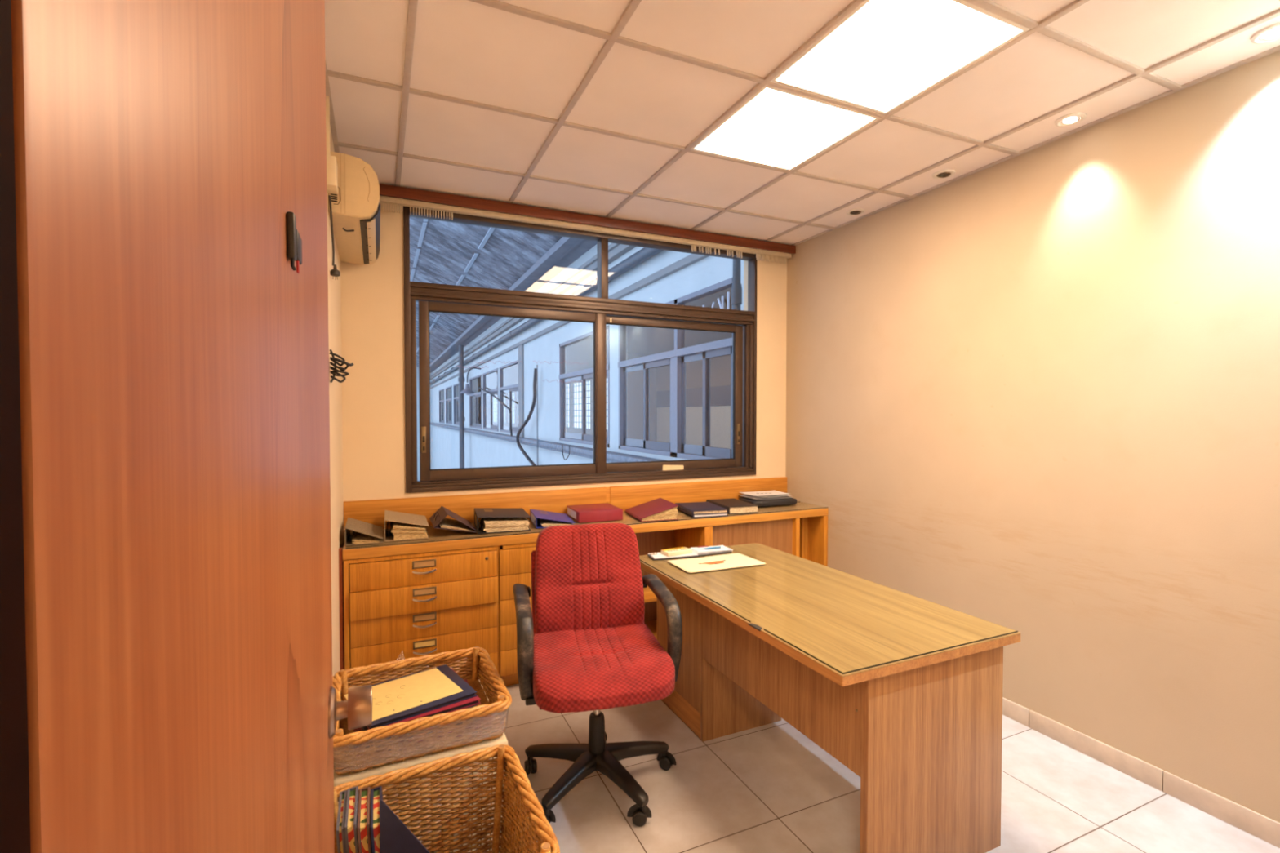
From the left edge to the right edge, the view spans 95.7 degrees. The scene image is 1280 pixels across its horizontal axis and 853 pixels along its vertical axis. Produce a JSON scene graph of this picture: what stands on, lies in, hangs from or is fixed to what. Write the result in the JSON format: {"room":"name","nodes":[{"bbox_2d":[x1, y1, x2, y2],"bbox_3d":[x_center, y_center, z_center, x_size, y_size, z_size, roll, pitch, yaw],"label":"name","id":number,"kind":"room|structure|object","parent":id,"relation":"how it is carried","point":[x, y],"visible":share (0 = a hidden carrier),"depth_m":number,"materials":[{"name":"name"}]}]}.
{"room":"office","nodes":[
{"label":"office","id":0,"kind":"room"},
{"bbox_2d":[326,126,344,676],"bbox_3d":[-0.992,-0.038,1.624,0.120,2.926,3.447,-1,1,-24],"label":"wall","id":1,"kind":"structure","parent":0,"point":[335,341],"depth_m":2.55,"materials":[{"name":"beige paint"}]},
{"bbox_2d":[325,95,329,155],"bbox_3d":[-1.200,-1.142,2.225,0.014,0.246,0.018,-1,1,-24],"label":"conduit","id":2,"kind":"object","parent":1,"relation":"attached to","point":[327,99],"visible":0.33,"depth_m":2.22,"materials":[{"name":"beige plastic"}]},
{"bbox_2d":[326,155,337,194],"bbox_3d":[-1.183,-0.964,2.221,0.038,0.110,0.100,-1,1,-24],"label":"junction box","id":3,"kind":"object","parent":1,"relation":"attached to","point":[331,163],"visible":0.76,"depth_m":2.18,"materials":[{"name":"beige plastic"}]},
{"bbox_2d":[338,547,343,694],"bbox_3d":[-1.406,0.986,2.728,0.015,0.830,0.030,-1,1,-24],"label":"trim","id":4,"kind":"structure","parent":1,"relation":"attached to","point":[340,549],"depth_m":2.71,"materials":[{"name":"brown wood"}]},
{"bbox_2d":[328,349,353,382],"bbox_3d":[-1.190,-0.238,2.304,0.048,0.129,0.113,0,1,18],"label":"coil","id":5,"kind":"object","parent":1,"relation":"attached to","point":[335,372],"visible":1,"depth_m":2.29,"materials":[{"name":"black metal"}]},
{"bbox_2d":[328,151,380,265],"bbox_3d":[-1.319,-0.974,2.707,0.190,0.254,0.822,-1,1,-24],"label":"air conditioner","id":6,"kind":"object","parent":1,"relation":"attached to","point":[356,206],"visible":0.9,"depth_m":2.36,"materials":[{"name":"beige plastic"}]},
{"bbox_2d":[328,195,340,279],"bbox_3d":[-1.232,-0.755,2.332,0.036,0.313,0.102,-1,1,-24],"label":"power cord","id":7,"kind":"object","parent":6,"relation":"hanging from","point":[335,273],"visible":1,"depth_m":2.35,"materials":[{"name":"plastic"}]},
{"bbox_2d":[330,186,340,204],"bbox_3d":[-1.215,-0.923,2.305,0.041,0.077,0.002,-1,1,-24],"label":"grille","id":8,"kind":"object","parent":6,"relation":"attached to","point":[335,198],"depth_m":2.31,"materials":[{"name":"white plastic"}]},
{"bbox_2d":[340,195,786,543],"bbox_3d":[-0.281,-0.085,3.759,2.933,2.926,0.140,-1,1,-24],"label":"wall","id":9,"kind":"structure","parent":0,"point":[372,295],"depth_m":3.18,"materials":[{"name":"beige paint"}]},
{"bbox_2d":[343,476,786,532],"bbox_3d":[-0.248,0.469,3.697,2.931,0.163,0.019,-1,1,-24],"label":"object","id":10,"kind":"structure","parent":9,"relation":"attached to","point":[623,497],"depth_m":3.57,"materials":[{"name":"brown wood"}]},
{"bbox_2d":[380,195,791,493],"bbox_3d":[-0.171,-0.459,3.723,2.720,1.635,0.150,-1,1,-24],"label":"window","id":11,"kind":"structure","parent":9,"relation":"in","point":[431,297],"depth_m":3.64,"materials":[{"name":"brown metal"}]},
{"bbox_2d":[662,464,684,470],"bbox_3d":[0.227,0.287,3.962,0.164,0.054,0.001,-1,1,-24],"label":"paper label","id":12,"kind":"object","parent":11,"relation":"attached to","point":[664,467],"visible":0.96,"depth_m":3.96,"materials":[{"name":"beige paper"}]},
{"bbox_2d":[378,183,795,253],"bbox_3d":[-0.215,-1.264,3.587,2.933,0.056,0.020,-1,1,-24],"label":"trim","id":13,"kind":"structure","parent":9,"relation":"attached to","point":[386,190],"depth_m":3.49,"materials":[{"name":"brown wood"}]},
{"bbox_2d":[324,0,1279,244],"bbox_3d":[0.429,-1.361,2.160,2.933,0.180,3.307,-1,1,-24],"label":"ceiling","id":14,"kind":"structure","parent":0,"point":[467,50],"depth_m":2.20,"materials":[{"name":"tile"}]},
{"bbox_2d":[689,84,880,171],"bbox_3d":[0.609,-1.335,2.521,0.576,0.128,0.576,-1,1,-24],"label":"ceiling light","id":15,"kind":"object","parent":14,"relation":"attached to","point":[775,127],"visible":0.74,"depth_m":2.49,"materials":[{"name":"white plastic"}]},
{"bbox_2d":[324,0,1279,245],"bbox_3d":[0.429,-1.268,2.162,2.933,0.014,3.307,-1,1,-24],"label":"ceiling grid","id":16,"kind":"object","parent":14,"relation":"attached to","point":[1041,27],"depth_m":2.22,"materials":[{"name":"white metal"}]},
{"bbox_2d":[845,208,864,215],"bbox_3d":[1.302,-1.296,3.503,0.106,0.012,0.106,-1,1,-24],"label":"recessed light","id":17,"kind":"object","parent":14,"relation":"in","point":[856,211],"visible":1,"depth_m":3.49,"materials":[{"name":"white metal"}]},
{"bbox_2d":[770,0,1030,115],"bbox_3d":[0.856,-1.323,1.975,0.576,0.128,0.576,-1,1,-24],"label":"ceiling light","id":18,"kind":"object","parent":14,"relation":"attached to","point":[884,55],"visible":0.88,"depth_m":1.94,"materials":[{"name":"white plastic"}]},
{"bbox_2d":[932,168,955,178],"bbox_3d":[1.548,-1.284,2.951,0.106,0.012,0.106,-1,1,-24],"label":"recessed light","id":19,"kind":"object","parent":14,"relation":"in","point":[942,174],"visible":1,"depth_m":2.94,"materials":[{"name":"white metal"}]},
{"bbox_2d":[1054,112,1086,126],"bbox_3d":[1.787,-1.272,2.404,0.106,0.012,0.106,-1,1,-24],"label":"recessed light","id":20,"kind":"object","parent":14,"relation":"in","point":[1069,118],"visible":1,"depth_m":2.40,"materials":[{"name":"white ceramic"}]},
{"bbox_2d":[1250,22,1279,44],"bbox_3d":[2.031,-1.260,1.854,0.106,0.012,0.106,-1,1,-24],"label":"recessed light","id":21,"kind":"object","parent":14,"relation":"in","point":[1262,36],"visible":1,"depth_m":1.86,"materials":[{"name":"white ceramic"}]},
{"bbox_2d":[504,684,1279,852],"bbox_3d":[0.400,1.480,1.405,3.858,0.100,4.972,-1,1,-24],"label":"floor","id":22,"kind":"structure","parent":0,"point":[770,788],"depth_m":2.20,"materials":[{"name":"white tile"}]},
{"bbox_2d":[333,679,507,852],"bbox_3d":[-0.775,1.224,2.031,0.516,0.384,0.504,-1,1,-26],"label":"storage box","id":23,"kind":"object","parent":22,"relation":"on","point":[339,780],"visible":0.21,"depth_m":1.82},
{"bbox_2d":[332,646,511,774],"bbox_3d":[-0.776,0.945,2.025,0.561,0.164,0.531,-1,1,-26],"label":"wicker basket","id":24,"kind":"object","parent":23,"relation":"on","point":[491,714],"visible":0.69,"depth_m":1.87,"materials":[{"name":"brown wicker"}]},
{"bbox_2d":[353,679,485,759],"bbox_3d":[-0.778,1.011,2.025,0.400,0.016,0.380,-1,1,-26],"label":"folder","id":25,"kind":"object","parent":24,"relation":"in","point":[466,681],"visible":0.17,"depth_m":1.91,"materials":[{"name":"red cardboard"}]},
{"bbox_2d":[360,719,479,747],"bbox_3d":[-0.774,0.993,2.015,0.360,0.018,0.310,-1,1,-30],"label":"folder","id":26,"kind":"object","parent":25,"relation":"on","point":[477,719],"visible":0.04,"depth_m":1.89,"materials":[{"name":"black cardboard"}]},
{"bbox_2d":[361,704,477,742],"bbox_3d":[-0.782,0.973,2.017,0.350,0.022,0.300,-1,1,-33],"label":"folder","id":27,"kind":"object","parent":26,"relation":"on","point":[364,728],"visible":0.02,"depth_m":1.86,"materials":[{"name":"black cardboard"}]},
{"bbox_2d":[366,668,480,729],"bbox_3d":[-0.783,0.953,2.027,0.350,0.016,0.300,-1,2,-36],"label":"folder","id":28,"kind":"object","parent":27,"relation":"on","point":[472,701],"visible":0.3,"depth_m":1.95,"materials":[{"name":"red cardboard"}]},
{"bbox_2d":[368,664,476,728],"bbox_3d":[-0.798,0.937,2.031,0.350,0.014,0.290,-1,2,-39],"label":"folder","id":29,"kind":"object","parent":28,"relation":"on","point":[468,691],"visible":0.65,"depth_m":1.97,"materials":[{"name":"blue cardboard"}]},
{"bbox_2d":[343,667,463,720],"bbox_3d":[-0.823,0.928,2.018,0.325,0.002,0.244,-1,2,-41],"label":"card","id":30,"kind":"object","parent":29,"relation":"on","point":[392,697],"visible":0.87,"depth_m":2.02,"materials":[{"name":"beige paper"}]},
{"bbox_2d":[343,546,498,685],"bbox_3d":[-1.135,1.007,3.028,0.715,0.774,0.448,-1,1,-24],"label":"base cabinet","id":31,"kind":"object","parent":22,"relation":"on","point":[397,607],"visible":0.78,"depth_m":2.84,"materials":[{"name":"brown wood"}]},
{"bbox_2d":[342,502,828,559],"bbox_3d":[-0.148,0.581,3.497,2.914,0.051,0.431,-1,1,-24],"label":"countertop","id":32,"kind":"structure","parent":31,"relation":"on","point":[434,534],"depth_m":3.10,"materials":[{"name":"brown wood"}]},
{"bbox_2d":[346,506,827,549],"bbox_3d":[-0.141,0.554,3.495,2.899,0.004,0.422,-1,1,-24],"label":"sheet","id":33,"kind":"object","parent":32,"relation":"on","point":[826,507],"visible":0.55,"depth_m":3.05,"materials":[{"name":"glass"}]},
{"bbox_2d":[345,516,382,546],"bbox_3d":[-1.393,0.521,2.930,0.167,0.086,0.315,-1,1,-24],"label":"file","id":34,"kind":"object","parent":33,"relation":"on","point":[363,533],"visible":1,"depth_m":2.87,"materials":[{"name":"cardboard"}]},
{"bbox_2d":[384,510,428,542],"bbox_3d":[-1.223,0.508,3.026,0.207,0.108,0.315,-1,1,-23],"label":"file","id":35,"kind":"object","parent":33,"relation":"on","point":[404,526],"visible":1,"depth_m":2.92,"materials":[{"name":"paper"}]},
{"bbox_2d":[429,506,477,532],"bbox_3d":[-1.011,0.500,3.127,0.213,0.108,0.300,-1,1,-24],"label":"file","id":36,"kind":"object","parent":33,"relation":"on","point":[438,520],"visible":1,"depth_m":3.07,"materials":[{"name":"cardboard"}]},
{"bbox_2d":[474,507,530,533],"bbox_3d":[-0.771,0.513,3.219,0.277,0.088,0.315,0,1,-19],"label":"file","id":37,"kind":"object","parent":33,"relation":"on","point":[493,520],"visible":1,"depth_m":3.11,"materials":[{"name":"paper"}]},
{"bbox_2d":[529,509,574,528],"bbox_3d":[-0.511,0.525,3.345,0.217,0.060,0.300,0,1,-17],"label":"file","id":38,"kind":"object","parent":33,"relation":"on","point":[540,518],"visible":0.98,"depth_m":3.28,"materials":[{"name":"cardboard"}]},
{"bbox_2d":[566,502,622,523],"bbox_3d":[-0.276,0.520,3.503,0.272,0.062,0.270,-1,1,-22],"label":"box file","id":39,"kind":"object","parent":33,"relation":"on","point":[591,513],"visible":0.94,"depth_m":3.41,"materials":[{"name":"red cardboard"}]},
{"bbox_2d":[625,497,678,521],"bbox_3d":[0.066,0.508,3.559,0.238,0.085,0.330,0,1,-17],"label":"book","id":40,"kind":"object","parent":33,"relation":"on","point":[660,508],"visible":1,"depth_m":3.46,"materials":[{"name":"red paper"}]},
{"bbox_2d":[676,506,728,517],"bbox_3d":[0.388,0.538,3.694,0.231,0.018,0.330,0,1,-15],"label":"book","id":41,"kind":"object","parent":33,"relation":"on","point":[677,508],"visible":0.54,"depth_m":3.54,"materials":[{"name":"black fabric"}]},
{"bbox_2d":[675,502,728,514],"bbox_3d":[0.386,0.519,3.698,0.234,0.020,0.335,0,1,-15],"label":"book","id":42,"kind":"object","parent":41,"relation":"on","point":[694,508],"visible":0.86,"depth_m":3.62,"materials":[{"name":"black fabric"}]},
{"bbox_2d":[706,497,758,514],"bbox_3d":[0.602,0.522,3.813,0.211,0.044,0.335,0,1,-18],"label":"book","id":43,"kind":"object","parent":33,"relation":"on","point":[734,506],"visible":0.76,"depth_m":3.69,"materials":[{"name":"black paper"}]},
{"bbox_2d":[738,497,799,506],"bbox_3d":[0.891,0.517,4.041,0.362,0.044,0.250,0,1,-21],"label":"folder","id":44,"kind":"object","parent":33,"relation":"on","point":[783,501],"visible":0.73,"depth_m":3.93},
{"bbox_2d":[738,489,791,499],"bbox_3d":[0.877,0.478,4.049,0.321,0.032,0.223,0,1,-21],"label":"paper stack","id":45,"kind":"object","parent":44,"relation":"on","point":[766,495],"visible":1,"depth_m":4.01,"materials":[{"name":"white paper"}]},
{"bbox_2d":[333,744,559,852],"bbox_3d":[-0.539,1.214,1.501,0.551,0.420,0.546,-1,1,-26],"label":"wicker basket","id":46,"kind":"object","parent":22,"relation":"on","point":[523,818],"visible":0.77,"depth_m":1.73,"materials":[{"name":"brown wicker"}]},
{"bbox_2d":[335,790,347,852],"bbox_3d":[-0.752,1.197,1.492,0.042,0.436,0.160,-1,1,-24],"label":"ledger","id":47,"kind":"object","parent":46,"relation":"in","point":[340,837],"visible":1,"depth_m":1.43,"materials":[{"name":"multicoloured paper"}]},
{"bbox_2d":[344,786,359,852],"bbox_3d":[-0.729,1.194,1.497,0.051,0.443,0.160,-1,1,-24],"label":"ledger","id":48,"kind":"object","parent":46,"relation":"in","point":[352,803],"visible":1,"depth_m":1.43,"materials":[{"name":"multicoloured paper"}]},
{"bbox_2d":[356,786,372,852],"bbox_3d":[-0.701,1.196,1.504,0.051,0.437,0.160,-1,1,-24],"label":"ledger","id":49,"kind":"object","parent":46,"relation":"in","point":[363,827],"visible":1,"depth_m":1.45,"materials":[{"name":"multicoloured paper"}]},
{"bbox_2d":[370,786,382,852],"bbox_3d":[-0.673,1.198,1.511,0.051,0.433,0.160,-1,1,-24],"label":"ledger","id":50,"kind":"object","parent":46,"relation":"in","point":[376,795],"visible":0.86,"depth_m":1.46,"materials":[{"name":"multicoloured paper"}]},
{"bbox_2d":[379,798,430,852],"bbox_3d":[-0.501,1.160,1.415,0.253,0.511,0.044,0,1,-10],"label":"folder","id":51,"kind":"object","parent":46,"relation":"in","point":[395,837],"visible":1,"depth_m":1.40,"materials":[{"name":"blue cardboard"}]},
{"bbox_2d":[497,542,536,686],"bbox_3d":[-0.519,1.001,3.313,0.638,0.774,0.434,-1,1,-24],"label":"base cabinet","id":52,"kind":"object","parent":22,"relation":"on","point":[514,560],"visible":0.09,"depth_m":3.03,"materials":[{"name":"brown wood"}]},
{"bbox_2d":[512,523,682,826],"bbox_3d":[-0.166,0.918,2.293,0.642,0.982,0.608,0,1,-15],"label":"office chair","id":53,"kind":"object","parent":22,"relation":"on","point":[586,643],"visible":0.97,"depth_m":2.29,"materials":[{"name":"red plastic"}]},
{"bbox_2d":[635,526,712,639],"bbox_3d":[0.063,0.995,3.590,0.648,0.774,0.410,-1,1,-24],"label":"open shelf unit","id":54,"kind":"object","parent":22,"relation":"on","point":[650,542],"visible":0.05,"depth_m":3.78,"materials":[{"name":"brown wood"}]},
{"bbox_2d":[711,518,799,556],"bbox_3d":[0.663,0.989,3.861,0.665,0.774,0.410,-1,1,-24],"label":"kneehole","id":55,"kind":"object","parent":22,"relation":"on","point":[784,535],"visible":0.18,"depth_m":3.73,"materials":[{"name":"brown wood"}]},
{"bbox_2d":[799,515,827,566],"bbox_3d":[1.075,0.985,4.047,0.234,0.774,0.410,-1,1,-24],"label":"bay","id":56,"kind":"object","parent":22,"relation":"on","point":[813,530],"visible":0.12,"depth_m":3.97,"materials":[{"name":"brown wood"}]},
{"bbox_2d":[639,542,1020,852],"bbox_3d":[0.609,1.039,2.438,0.777,0.735,1.470,-1,1,-24],"label":"desk","id":57,"kind":"object","parent":22,"relation":"on","point":[922,735],"visible":0.83,"depth_m":1.91,"materials":[{"name":"brown wood"}]},
{"bbox_2d":[640,560,1017,674],"bbox_3d":[0.614,0.669,2.422,0.757,0.005,1.439,-1,1,-24],"label":"sheet","id":58,"kind":"object","parent":57,"relation":"on","point":[830,666],"visible":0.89,"depth_m":1.80,"materials":[{"name":"clear glass"}]},
{"bbox_2d":[647,551,699,559],"bbox_3d":[0.168,0.647,2.941,0.245,0.016,0.105,0,1,-18],"label":"clipboard","id":59,"kind":"object","parent":58,"relation":"on","point":[654,556],"visible":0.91,"depth_m":2.90,"materials":[{"name":"white paper"}]},
{"bbox_2d":[661,546,692,556],"bbox_3d":[0.186,0.635,2.943,0.144,0.021,0.072,-1,1,-28],"label":"paper stack","id":60,"kind":"object","parent":59,"relation":"on","point":[682,550],"visible":1,"depth_m":2.92,"materials":[{"name":"paper"}]},
{"bbox_2d":[690,545,733,555],"bbox_3d":[0.359,0.644,3.036,0.227,0.017,0.150,0,1,-20],"label":"paper stack","id":61,"kind":"object","parent":58,"relation":"on","point":[700,550],"visible":0.91,"depth_m":3.01,"materials":[{"name":"white paper"}]},
{"bbox_2d":[666,552,766,573],"bbox_3d":[0.366,0.656,2.796,0.412,0.005,0.243,-1,1,-24],"label":"folder","id":62,"kind":"object","parent":58,"relation":"on","point":[732,560],"visible":1,"depth_m":2.78,"materials":[{"name":"white paper"}]},
{"bbox_2d":[701,560,724,564],"bbox_3d":[0.351,0.654,2.778,0.135,0.001,0.046,-1,1,-24],"label":"print","id":63,"kind":"object","parent":62,"relation":"on","point":[708,562],"depth_m":2.78},
{"bbox_2d":[786,50,1279,822],"bbox_3d":[1.845,-0.063,2.760,0.120,2.926,3.712,-1,1,-24],"label":"wall","id":64,"kind":"structure","parent":0,"point":[1035,393],"depth_m":2.46,"materials":[{"name":"beige paint"}]},
{"bbox_2d":[1002,697,1279,848],"bbox_3d":[1.759,1.358,2.823,0.010,0.082,3.299,-1,1,-24],"label":"baseboard","id":65,"kind":"structure","parent":64,"relation":"attached to","point":[1248,820],"depth_m":2.26,"materials":[{"name":"tile"}]},
{"bbox_3d":[1.084,-0.016,0.591,3.053,2.926,0.145,-1,1,-24],"label":"wall","id":66,"kind":"structure","parent":0,"visible":0},
{"bbox_2d":[0,0,31,852],"bbox_3d":[0.286,0.205,0.212,0.888,2.500,0.182,-1,1,-24],"label":"trim","id":67,"kind":"structure","parent":66,"relation":"attached to","point":[15,812],"depth_m":0.12,"materials":[{"name":"brown wood"}]},
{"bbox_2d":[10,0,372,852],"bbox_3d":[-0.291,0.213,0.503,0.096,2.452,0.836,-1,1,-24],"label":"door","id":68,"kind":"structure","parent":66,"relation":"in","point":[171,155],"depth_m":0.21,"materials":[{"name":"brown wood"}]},
{"label":"outside","id":69,"kind":"structure","parent":0,"visible":0},
{"bbox_3d":[-8.384,4.070,20.238,17.300,0.100,36.380,-1,1,-24],"label":"floor","id":70,"kind":"structure","parent":69,"visible":0},
{"bbox_2d":[416,366,431,480],"bbox_3d":[-12.811,-0.325,36.021,6.700,8.000,0.200,-1,1,-24],"label":"wall","id":71,"kind":"structure","parent":70,"relation":"on","point":[417,367],"depth_m":35.58,"materials":[{"name":"white paint"}]},
{"bbox_2d":[409,218,495,352],"bbox_3d":[-7.855,-3.959,19.316,1.920,0.945,34.022,-1,1,-24],"label":"trim","id":72,"kind":"structure","parent":71,"relation":"attached to","point":[491,230],"depth_m":11.85,"materials":[{"name":"grey metal"}]},
{"bbox_2d":[409,217,562,367],"bbox_3d":[-7.691,-3.930,19.318,3.750,1.923,34.290,-1,1,-24],"label":"roof","id":73,"kind":"object","parent":71,"relation":"attached to","point":[446,248],"depth_m":11.74,"materials":[{"name":"grey metal"}]},
{"bbox_2d":[457,344,465,467],"bbox_3d":[-6.347,0.560,20.632,0.230,6.900,0.230,-1,1,-24],"label":"downpipe","id":74,"kind":"object","parent":70,"relation":"on","point":[461,419],"visible":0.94,"depth_m":20.54,"materials":[{"name":"grey metal"}]},
{"bbox_2d":[536,364,537,465],"bbox_3d":[-1.962,1.518,11.110,0.020,5.400,0.020,-1,1,-24],"label":"downpipe","id":75,"kind":"object","parent":70,"relation":"on","point":[536,365],"visible":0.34,"depth_m":11.06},
{"bbox_2d":[431,242,743,469],"bbox_3d":[-5.776,0.219,20.235,0.120,7.600,34.380,-1,1,-24],"label":"wall","id":76,"kind":"structure","parent":70,"relation":"on","point":[480,451],"depth_m":11.05,"materials":[{"name":"white paint"}]},
{"bbox_2d":[439,388,444,423],"bbox_3d":[-10.265,-1.046,30.076,0.100,1.740,2.700,-1,1,-24],"label":"window","id":77,"kind":"structure","parent":76,"relation":"in","point":[442,412],"depth_m":30.14,"materials":[{"name":"glass"}]},
{"bbox_2d":[444,385,452,424],"bbox_3d":[-8.907,-0.980,27.070,0.100,1.740,2.700,-1,1,-24],"label":"window","id":78,"kind":"structure","parent":76,"relation":"in","point":[448,399],"depth_m":27.09,"materials":[{"name":"glass"}]},
{"bbox_2d":[453,382,459,425],"bbox_3d":[-7.714,-0.923,24.427,0.100,1.740,1.900,-1,1,-24],"label":"window","id":79,"kind":"structure","parent":76,"relation":"in","point":[455,387],"depth_m":24.64,"materials":[{"name":"grey metal"}]},
{"bbox_2d":[460,367,480,395],"bbox_3d":[-5.321,-1.427,18.198,0.643,0.880,0.440,-1,1,-24],"label":"lamp","id":80,"kind":"object","parent":76,"relation":"attached to","point":[467,391],"visible":0.99,"depth_m":18.11,"materials":[{"name":"grey metal"}]},
{"bbox_2d":[469,374,481,428],"bbox_3d":[-5.557,-0.819,19.653,0.100,1.740,2.580,-1,1,-24],"label":"window","id":81,"kind":"structure","parent":76,"relation":"in","point":[476,395],"depth_m":20.00,"materials":[{"name":"grey metal"}]},
{"bbox_2d":[482,368,498,431],"bbox_3d":[-4.380,-0.762,17.047,0.100,1.740,2.500,-1,1,-24],"label":"window","id":82,"kind":"structure","parent":76,"relation":"in","point":[489,427],"depth_m":17.23,"materials":[{"name":"grey metal"}]},
{"bbox_2d":[477,386,512,435],"bbox_3d":[-4.046,-0.521,15.925,0.089,1.371,5.633,-1,1,-23],"label":"cable","id":83,"kind":"object","parent":76,"relation":"attached to","point":[487,392],"visible":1,"depth_m":13.71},
{"bbox_2d":[498,360,518,434],"bbox_3d":[-3.262,-0.708,14.573,0.100,1.740,2.430,-1,1,-24],"label":"window","id":84,"kind":"structure","parent":76,"relation":"in","point":[509,388],"depth_m":15.14,"materials":[{"name":"grey metal"}]},
{"bbox_2d":[430,236,597,373],"bbox_3d":[-6.075,-2.993,20.073,0.500,0.110,34.300,-1,1,-24],"label":"trim","id":85,"kind":"structure","parent":76,"relation":"attached to","point":[566,251],"depth_m":10.60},
{"bbox_2d":[515,368,536,465],"bbox_3d":[-2.246,-0.022,11.846,0.123,2.306,1.679,-1,1,-30],"label":"cable","id":86,"kind":"object","parent":76,"relation":"hanging from","point":[534,400],"visible":0.74,"depth_m":11.86,"materials":[{"name":"black rubber"}]},
{"bbox_2d":[430,247,663,385],"bbox_3d":[-5.918,-2.309,20.105,0.160,0.200,34.200,-1,1,-24],"label":"pipe","id":87,"kind":"object","parent":76,"relation":"attached to","point":[644,254],"visible":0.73,"depth_m":8.60,"materials":[{"name":"white metal"}]},
{"bbox_2d":[430,422,664,462],"bbox_3d":[-5.846,0.159,19.999,0.200,0.130,33.750,-1,1,-24],"label":"trim","id":88,"kind":"structure","parent":76,"relation":"attached to","point":[611,456],"depth_m":10.02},
{"bbox_2d":[561,444,569,460],"bbox_3d":[-1.219,0.421,9.416,0.056,0.241,0.467,-1,1,-24],"label":"cable","id":89,"kind":"object","parent":76,"relation":"hanging from","point":[562,444],"visible":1,"depth_m":9.42,"materials":[{"name":"black rubber"}]},
{"bbox_2d":[430,243,709,437],"bbox_3d":[-5.895,-1.300,20.148,0.140,2.840,34.380,-1,1,-24],"label":"trim","id":90,"kind":"structure","parent":76,"relation":"attached to","point":[615,251],"depth_m":10.17,"materials":[{"name":"grey paint"}]},
{"bbox_2d":[558,324,609,447],"bbox_3d":[-0.916,-0.595,9.380,0.100,1.740,2.470,-1,1,-24],"label":"window","id":91,"kind":"structure","parent":76,"relation":"in","point":[582,375],"depth_m":9.61,"materials":[{"name":"grey metal"}]},
{"bbox_2d":[617,277,733,459],"bbox_3d":[0.327,-0.535,6.628,0.100,1.740,2.830,-1,1,-24],"label":"window","id":92,"kind":"structure","parent":76,"relation":"in","point":[677,358],"depth_m":6.37,"materials":[{"name":"grey metal"}]},
{"bbox_2d":[702,291,729,309],"bbox_3d":[0.735,-1.103,5.629,0.024,0.320,0.481,-1,1,-24],"label":"painted letters","id":93,"kind":"object","parent":92,"relation":"attached to","point":[722,306],"visible":0.38,"depth_m":5.50},
{"bbox_2d":[731,258,742,447],"bbox_3d":[0.769,0.909,4.647,0.086,6.900,0.086,-1,1,-24],"label":"downpipe","id":94,"kind":"object","parent":70,"relation":"on","point":[736,287],"visible":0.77,"depth_m":4.58,"materials":[{"name":"metal"}]},
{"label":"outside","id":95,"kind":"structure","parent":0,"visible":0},
{"bbox_2d":[473,287,732,441],"bbox_3d":[-4.204,-0.470,20.892,3.300,3.150,34.450,-1,1,-24],"label":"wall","id":96,"kind":"structure","parent":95,"point":[642,341],"depth_m":14.04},
{"bbox_2d":[493,396,497,422],"bbox_3d":[-8.618,-1.042,34.497,0.020,1.600,2.000,-1,1,-24],"label":"window","id":97,"kind":"structure","parent":96,"relation":"in","point":[494,398],"depth_m":34.77,"materials":[{"name":"white glass"}]},
{"bbox_2d":[507,392,514,423],"bbox_3d":[-6.725,-0.951,30.306,0.020,1.600,2.000,-1,1,-24],"label":"window","id":98,"kind":"structure","parent":96,"relation":"in","point":[513,393],"depth_m":30.82,"materials":[{"name":"white glass"}]},
{"bbox_2d":[516,391,518,424],"bbox_3d":[-5.779,-0.905,28.210,0.020,1.600,2.000,-1,1,-24],"label":"window","id":99,"kind":"structure","parent":96,"relation":"in","point":[517,392],"depth_m":29.06,"materials":[{"name":"white glass"}]},
{"bbox_2d":[566,384,568,427],"bbox_3d":[-2.939,-0.768,21.923,0.020,1.600,2.000,-1,1,-24],"label":"window","id":100,"kind":"structure","parent":96,"relation":"in","point":[567,387],"depth_m":21.32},
{"bbox_2d":[572,381,590,429],"bbox_3d":[-1.992,-0.722,19.827,0.020,1.600,2.000,-1,1,-24],"label":"window","id":101,"kind":"structure","parent":96,"relation":"in","point":[579,385],"depth_m":20.10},
{"bbox_2d":[656,405,730,448],"bbox_3d":[2.316,0.428,10.165,0.020,1.620,9.200,-1,1,-24],"label":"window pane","id":102,"kind":"structure","parent":96,"relation":"attached to","point":[720,415],"depth_m":12.45,"materials":[{"name":"grey glass"}]},
{"bbox_2d":[656,385,730,407],"bbox_3d":[2.312,-0.581,10.141,0.030,0.400,9.200,-1,1,-24],"label":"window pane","id":103,"kind":"structure","parent":96,"relation":"attached to","point":[719,395],"depth_m":12.41,"materials":[{"name":"grey glass"}]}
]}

